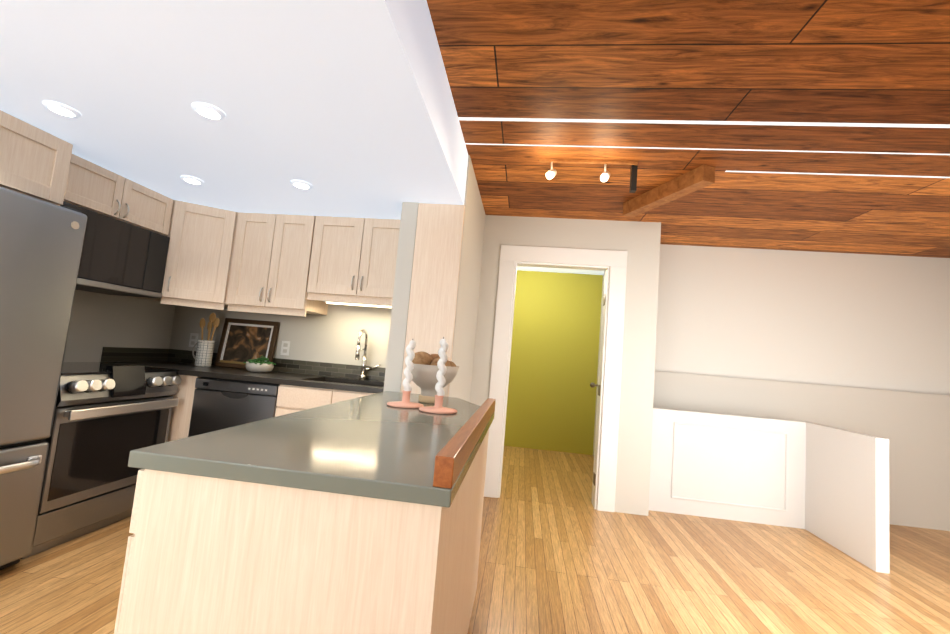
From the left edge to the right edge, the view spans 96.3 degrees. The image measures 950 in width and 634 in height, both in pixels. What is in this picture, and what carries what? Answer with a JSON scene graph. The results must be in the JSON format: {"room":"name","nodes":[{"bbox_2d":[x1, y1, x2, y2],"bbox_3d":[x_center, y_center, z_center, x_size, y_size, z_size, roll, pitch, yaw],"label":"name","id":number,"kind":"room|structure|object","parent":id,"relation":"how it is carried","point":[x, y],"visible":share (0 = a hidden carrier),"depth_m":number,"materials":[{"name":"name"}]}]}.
{"room":"kitchen","nodes":[
{"label":"kitchen","id":0,"kind":"room"},
{"bbox_2d":[63,290,174,361],"bbox_3d":[-2.914,-0.293,0.780,0.100,2.600,5.900,4,-5,7],"label":"wall","id":1,"kind":"structure","parent":0,"point":[99,322],"depth_m":3.07,"materials":[{"name":"white paint"}]},
{"bbox_2d":[0,110,72,205],"bbox_3d":[-2.409,-0.800,1.835,0.570,0.336,0.840,4,-5,7],"label":"upper cabinet","id":2,"kind":"object","parent":1,"relation":"attached to","point":[34,162],"visible":1,"depth_m":2.06,"materials":[{"name":"brown wood"}]},
{"bbox_2d":[64,154,172,235],"bbox_3d":[-2.383,-0.756,2.675,0.426,0.271,0.747,4,-5,7],"label":"upper cabinet","id":3,"kind":"object","parent":1,"relation":"attached to","point":[91,186],"visible":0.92,"depth_m":2.61,"materials":[{"name":"brown wood"}]},
{"bbox_2d":[60,201,169,297],"bbox_3d":[-2.417,-0.398,2.644,0.418,0.440,0.747,4,-5,7],"label":"microwave","id":4,"kind":"object","parent":3,"relation":"attached to","point":[120,258],"visible":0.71,"depth_m":2.66,"materials":[{"name":"grey plastic"}]},
{"bbox_2d":[0,0,467,219],"bbox_3d":[-1.585,-1.252,0.724,2.610,0.490,5.900,4,-5,7],"label":"ceiling","id":5,"kind":"structure","parent":0,"point":[345,108],"depth_m":1.70,"materials":[{"name":"white paint"}]},
{"bbox_2d":[42,101,80,117],"bbox_3d":[-1.828,-0.915,1.881,0.124,0.012,0.124,4,-5,7],"label":"recessed light","id":6,"kind":"object","parent":5,"relation":"in","point":[62,109],"visible":0.98,"depth_m":1.87,"materials":[{"name":"white paint"}]},
{"bbox_2d":[180,175,203,183],"bbox_3d":[-1.743,-0.842,2.623,0.124,0.012,0.124,4,-5,7],"label":"recessed light","id":7,"kind":"object","parent":5,"relation":"in","point":[192,180],"visible":0.98,"depth_m":2.60,"materials":[{"name":"white paint"}]},
{"bbox_2d":[191,102,225,119],"bbox_3d":[-1.125,-0.865,1.796,0.124,0.012,0.124,4,-5,7],"label":"recessed light","id":8,"kind":"object","parent":5,"relation":"in","point":[208,111],"visible":1,"depth_m":1.78,"materials":[{"name":"white paint"}]},
{"bbox_2d":[291,180,312,188],"bbox_3d":[-1.039,-0.790,2.547,0.124,0.012,0.124,4,-5,7],"label":"recessed light","id":9,"kind":"object","parent":5,"relation":"in","point":[301,184],"visible":0.98,"depth_m":2.53,"materials":[{"name":"white paint"}]},
{"bbox_2d":[169,304,391,380],"bbox_3d":[-1.491,0.068,3.515,2.115,2.600,0.100,4,-5,7],"label":"wall","id":10,"kind":"structure","parent":0,"point":[332,335],"depth_m":3.43,"materials":[{"name":"white paint"}]},
{"bbox_2d":[129,200,238,309],"bbox_3d":[-2.175,-0.442,3.292,0.735,0.751,0.589,4,-5,7],"label":"upper cabinet","id":11,"kind":"object","parent":10,"relation":"attached to","point":[198,267],"visible":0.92,"depth_m":3.09,"materials":[{"name":"brown wood"}]},
{"bbox_2d":[189,333,197,346],"bbox_3d":[-2.347,0.194,3.544,0.072,0.116,0.008,4,-5,7],"label":"electrical outlet","id":12,"kind":"object","parent":10,"relation":"attached to","point":[193,339],"visible":0.96,"depth_m":3.54,"materials":[{"name":"white plastic"}]},
{"bbox_2d":[101,347,385,380],"bbox_3d":[-1.556,0.365,3.154,2.111,0.104,0.568,4,-5,7],"label":"backsplash","id":13,"kind":"structure","parent":10,"relation":"attached to","point":[116,354],"depth_m":3.38,"materials":[{"name":"stone"}]},
{"bbox_2d":[227,212,327,316],"bbox_3d":[-1.494,-0.384,3.306,0.610,0.751,0.397,4,-5,7],"label":"upper cabinet","id":14,"kind":"object","parent":10,"relation":"attached to","point":[270,268],"visible":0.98,"depth_m":3.15,"materials":[{"name":"brown wood"}]},
{"bbox_2d":[280,341,289,355],"bbox_3d":[-1.537,0.252,3.446,0.072,0.116,0.008,4,-5,7],"label":"electrical outlet","id":15,"kind":"object","parent":10,"relation":"attached to","point":[285,347],"visible":1,"depth_m":3.44,"materials":[{"name":"white plastic"}]},
{"bbox_2d":[307,216,399,307],"bbox_3d":[-0.809,-0.392,3.229,0.756,0.638,0.397,4,-5,7],"label":"upper cabinet","id":16,"kind":"object","parent":10,"relation":"attached to","point":[353,261],"visible":0.85,"depth_m":3.07,"materials":[{"name":"brown wood"}]},
{"bbox_2d":[383,155,485,401],"bbox_3d":[-0.263,0.140,3.186,0.405,2.600,1.160,4,-5,7],"label":"wall","id":17,"kind":"structure","parent":0,"point":[468,296],"depth_m":2.74,"materials":[{"name":"white paint"}]},
{"bbox_2d":[0,446,949,633],"bbox_3d":[0.770,1.493,2.156,8.600,0.100,9.800,4,-5,7],"label":"floor","id":18,"kind":"structure","parent":0,"point":[559,553],"depth_m":2.41,"materials":[{"name":"brown wood"}]},
{"bbox_2d":[0,187,86,569],"bbox_3d":[-2.401,0.267,1.739,0.758,1.742,0.820,4,-5,7],"label":"fridge","id":19,"kind":"object","parent":18,"relation":"on","point":[41,243],"visible":1,"depth_m":1.96,"materials":[{"name":"grey metal"}]},
{"bbox_2d":[20,362,180,558],"bbox_3d":[-2.374,0.741,2.527,0.690,0.945,0.747,4,-5,7],"label":"range","id":20,"kind":"object","parent":18,"relation":"on","point":[108,417],"visible":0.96,"depth_m":2.38,"materials":[{"name":"silver metal"}]},
{"bbox_2d":[167,374,200,441],"bbox_3d":[-2.274,0.842,3.192,0.745,0.880,0.557,4,-5,7],"label":"base cabinet","id":21,"kind":"object","parent":18,"relation":"on","point":[180,418],"depth_m":2.90,"materials":[{"name":"brown wood"}]},
{"bbox_2d":[188,377,279,436],"bbox_3d":[-1.604,0.840,3.101,0.592,0.767,0.574,4,-5,7],"label":"dishwasher","id":22,"kind":"object","parent":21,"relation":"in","point":[219,404],"visible":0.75,"depth_m":2.85,"materials":[{"name":"black metal"}]},
{"bbox_2d":[104,361,383,392],"bbox_3d":[-1.562,0.434,3.139,2.109,0.035,0.582,4,-5,7],"label":"countertop","id":23,"kind":"structure","parent":21,"relation":"on","point":[285,378],"depth_m":2.94,"materials":[{"name":"grey stone"}]},
{"bbox_2d":[192,313,219,366],"bbox_3d":[-2.119,0.173,3.339,0.191,0.427,0.122,4,-5,7],"label":"utensil holder","id":24,"kind":"object","parent":23,"relation":"on","point":[203,357],"visible":1,"depth_m":3.31,"materials":[{"name":"ceramic"}]},
{"bbox_2d":[214,318,279,368],"bbox_3d":[-1.846,0.221,3.449,0.470,0.400,0.087,4,-5,7],"label":"picture frame","id":25,"kind":"object","parent":23,"relation":"on","point":[242,341],"visible":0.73,"depth_m":3.45,"materials":[{"name":"dark brown wood"}]},
{"bbox_2d":[243,356,275,372],"bbox_3d":[-1.624,0.356,3.228,0.220,0.126,0.231,4,-5,7],"label":"bowl","id":26,"kind":"object","parent":23,"relation":"on","point":[261,365],"visible":1,"depth_m":3.16,"materials":[{"name":"beige ceramic"}]},
{"bbox_2d":[355,329,380,379],"bbox_3d":[-0.812,0.291,3.239,0.159,0.390,0.192,4,-5,7],"label":"faucet","id":27,"kind":"object","parent":23,"relation":"on","point":[362,375],"visible":0.98,"depth_m":3.29,"materials":[{"name":"silver metal"}]},
{"bbox_2d":[114,435,485,633],"bbox_3d":[-0.393,0.822,1.241,0.678,0.880,0.797,4,-5,7],"label":"base cabinet","id":28,"kind":"object","parent":18,"relation":"on","point":[207,555],"depth_m":0.88,"materials":[{"name":"brown wood"}]},
{"bbox_2d":[128,391,494,507],"bbox_3d":[-0.297,0.411,1.711,0.700,0.035,1.712,4,-5,7],"label":"countertop","id":29,"kind":"structure","parent":28,"relation":"on","point":[375,445],"depth_m":1.02,"materials":[{"name":"grey stone"}]},
{"bbox_2d":[387,339,423,408],"bbox_3d":[-0.312,0.258,1.997,0.172,0.316,0.172,4,-5,7],"label":"candle","id":30,"kind":"object","parent":29,"relation":"on","point":[405,402],"visible":1,"depth_m":1.98,"materials":[{"name":"white wax"}]},
{"bbox_2d":[406,351,458,402],"bbox_3d":[-0.228,0.314,2.225,0.284,0.259,0.284,4,-5,7],"label":"footed bowl","id":31,"kind":"object","parent":29,"relation":"on","point":[425,370],"visible":0.73,"depth_m":2.16,"materials":[{"name":"white ceramic"}]},
{"bbox_2d":[419,337,456,413],"bbox_3d":[-0.151,0.255,1.908,0.172,0.332,0.172,4,-5,7],"label":"candle","id":32,"kind":"object","parent":29,"relation":"on","point":[437,408],"visible":1,"depth_m":1.89,"materials":[{"name":"white wax"}]},
{"bbox_2d":[433,398,495,488],"bbox_3d":[0.009,0.365,1.449,0.038,0.060,1.250,4,-5,7],"label":"rail","id":33,"kind":"object","parent":29,"relation":"on","point":[452,456],"visible":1,"depth_m":0.97,"materials":[{"name":"brown wood"}]},
{"bbox_2d":[400,203,464,396],"bbox_3d":[-0.296,0.334,2.595,0.296,2.106,0.020,4,-5,7],"label":"panel","id":34,"kind":"object","parent":18,"relation":"on","point":[434,282],"visible":0.48,"depth_m":2.63,"materials":[{"name":"brown wood"}]},
{"bbox_2d":[470,429,488,617],"bbox_3d":[-0.297,0.905,2.076,0.678,0.880,0.891,4,-5,7],"label":"wall","id":35,"kind":"structure","parent":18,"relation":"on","point":[484,455],"depth_m":1.90,"materials":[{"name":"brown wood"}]},
{"bbox_2d":[504,266,603,454],"bbox_3d":[0.605,0.355,4.790,1.880,2.600,2.250,4,-5,7],"label":"wall","id":36,"kind":"structure","parent":0,"point":[551,401],"depth_m":5.75,"materials":[{"name":"yellow paint"}]},
{"bbox_2d":[470,215,645,513],"bbox_3d":[0.707,0.267,3.710,1.410,2.600,0.120,4,-5,7],"label":"wall","id":37,"kind":"structure","parent":0,"point":[639,242],"depth_m":3.69,"materials":[{"name":"white paint"}]},
{"bbox_2d":[484,245,627,511],"bbox_3d":[0.689,0.480,3.682,1.090,2.170,0.140,4,-5,7],"label":"door frame","id":38,"kind":"structure","parent":37,"relation":"attached to","point":[607,429],"depth_m":3.63,"materials":[{"name":"white paint"},{"name":"wood"},{"name":"metal"}]},
{"bbox_2d":[590,271,604,502],"bbox_3d":[1.198,0.626,4.065,0.167,2.006,0.755,4,-5,7],"label":"interior door","id":39,"kind":"structure","parent":38,"relation":"in","point":[592,385],"depth_m":3.72,"materials":[{"name":"white wood"}]},
{"bbox_2d":[634,222,660,515],"bbox_3d":[1.585,0.425,4.672,0.100,2.600,2.250,4,-5,7],"label":"wall","id":40,"kind":"structure","parent":0,"point":[649,297],"depth_m":3.55,"materials":[{"name":"white paint"}]},
{"bbox_2d":[427,0,949,257],"bbox_3d":[2.432,-1.078,0.810,5.350,0.162,7.010,4,-5,7],"label":"ceiling","id":41,"kind":"structure","parent":0,"point":[813,125],"depth_m":2.07,"materials":[{"name":"brown wood"}]},
{"bbox_2d":[539,159,637,192],"bbox_3d":[0.702,-0.891,2.643,0.612,0.168,0.106,4,-5,3],"label":"track spotlights","id":42,"kind":"object","parent":41,"relation":"attached to","point":[551,173],"visible":0.98,"depth_m":2.64,"materials":[{"name":"white painted metal"},{"name":"dark plastic"}]},
{"bbox_2d":[623,165,714,216],"bbox_3d":[1.306,-0.850,2.944,0.090,0.099,0.752,6,-5,-18],"label":"beam","id":43,"kind":"structure","parent":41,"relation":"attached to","point":[696,179],"depth_m":2.83,"materials":[{"name":"brown wood"}]},
{"bbox_2d":[649,407,889,573],"bbox_3d":[2.083,1.220,3.237,1.338,0.850,0.780,4,-5,7],"label":"wall","id":44,"kind":"structure","parent":0,"point":[829,484],"depth_m":3.50,"materials":[{"name":"white paint"}]},
{"bbox_2d":[653,371,949,530],"bbox_3d":[3.360,1.223,3.874,3.720,1.165,0.088,4,-5,7],"label":"wall","id":45,"kind":"structure","parent":0,"point":[913,428],"depth_m":3.83,"materials":[{"name":"grey paint"}]},
{"bbox_2d":[655,244,949,395],"bbox_3d":[3.479,0.524,4.027,3.820,2.600,0.100,4,-5,7],"label":"wall","id":46,"kind":"structure","parent":0,"point":[871,321],"depth_m":4.06,"materials":[{"name":"white paint"}]}
]}

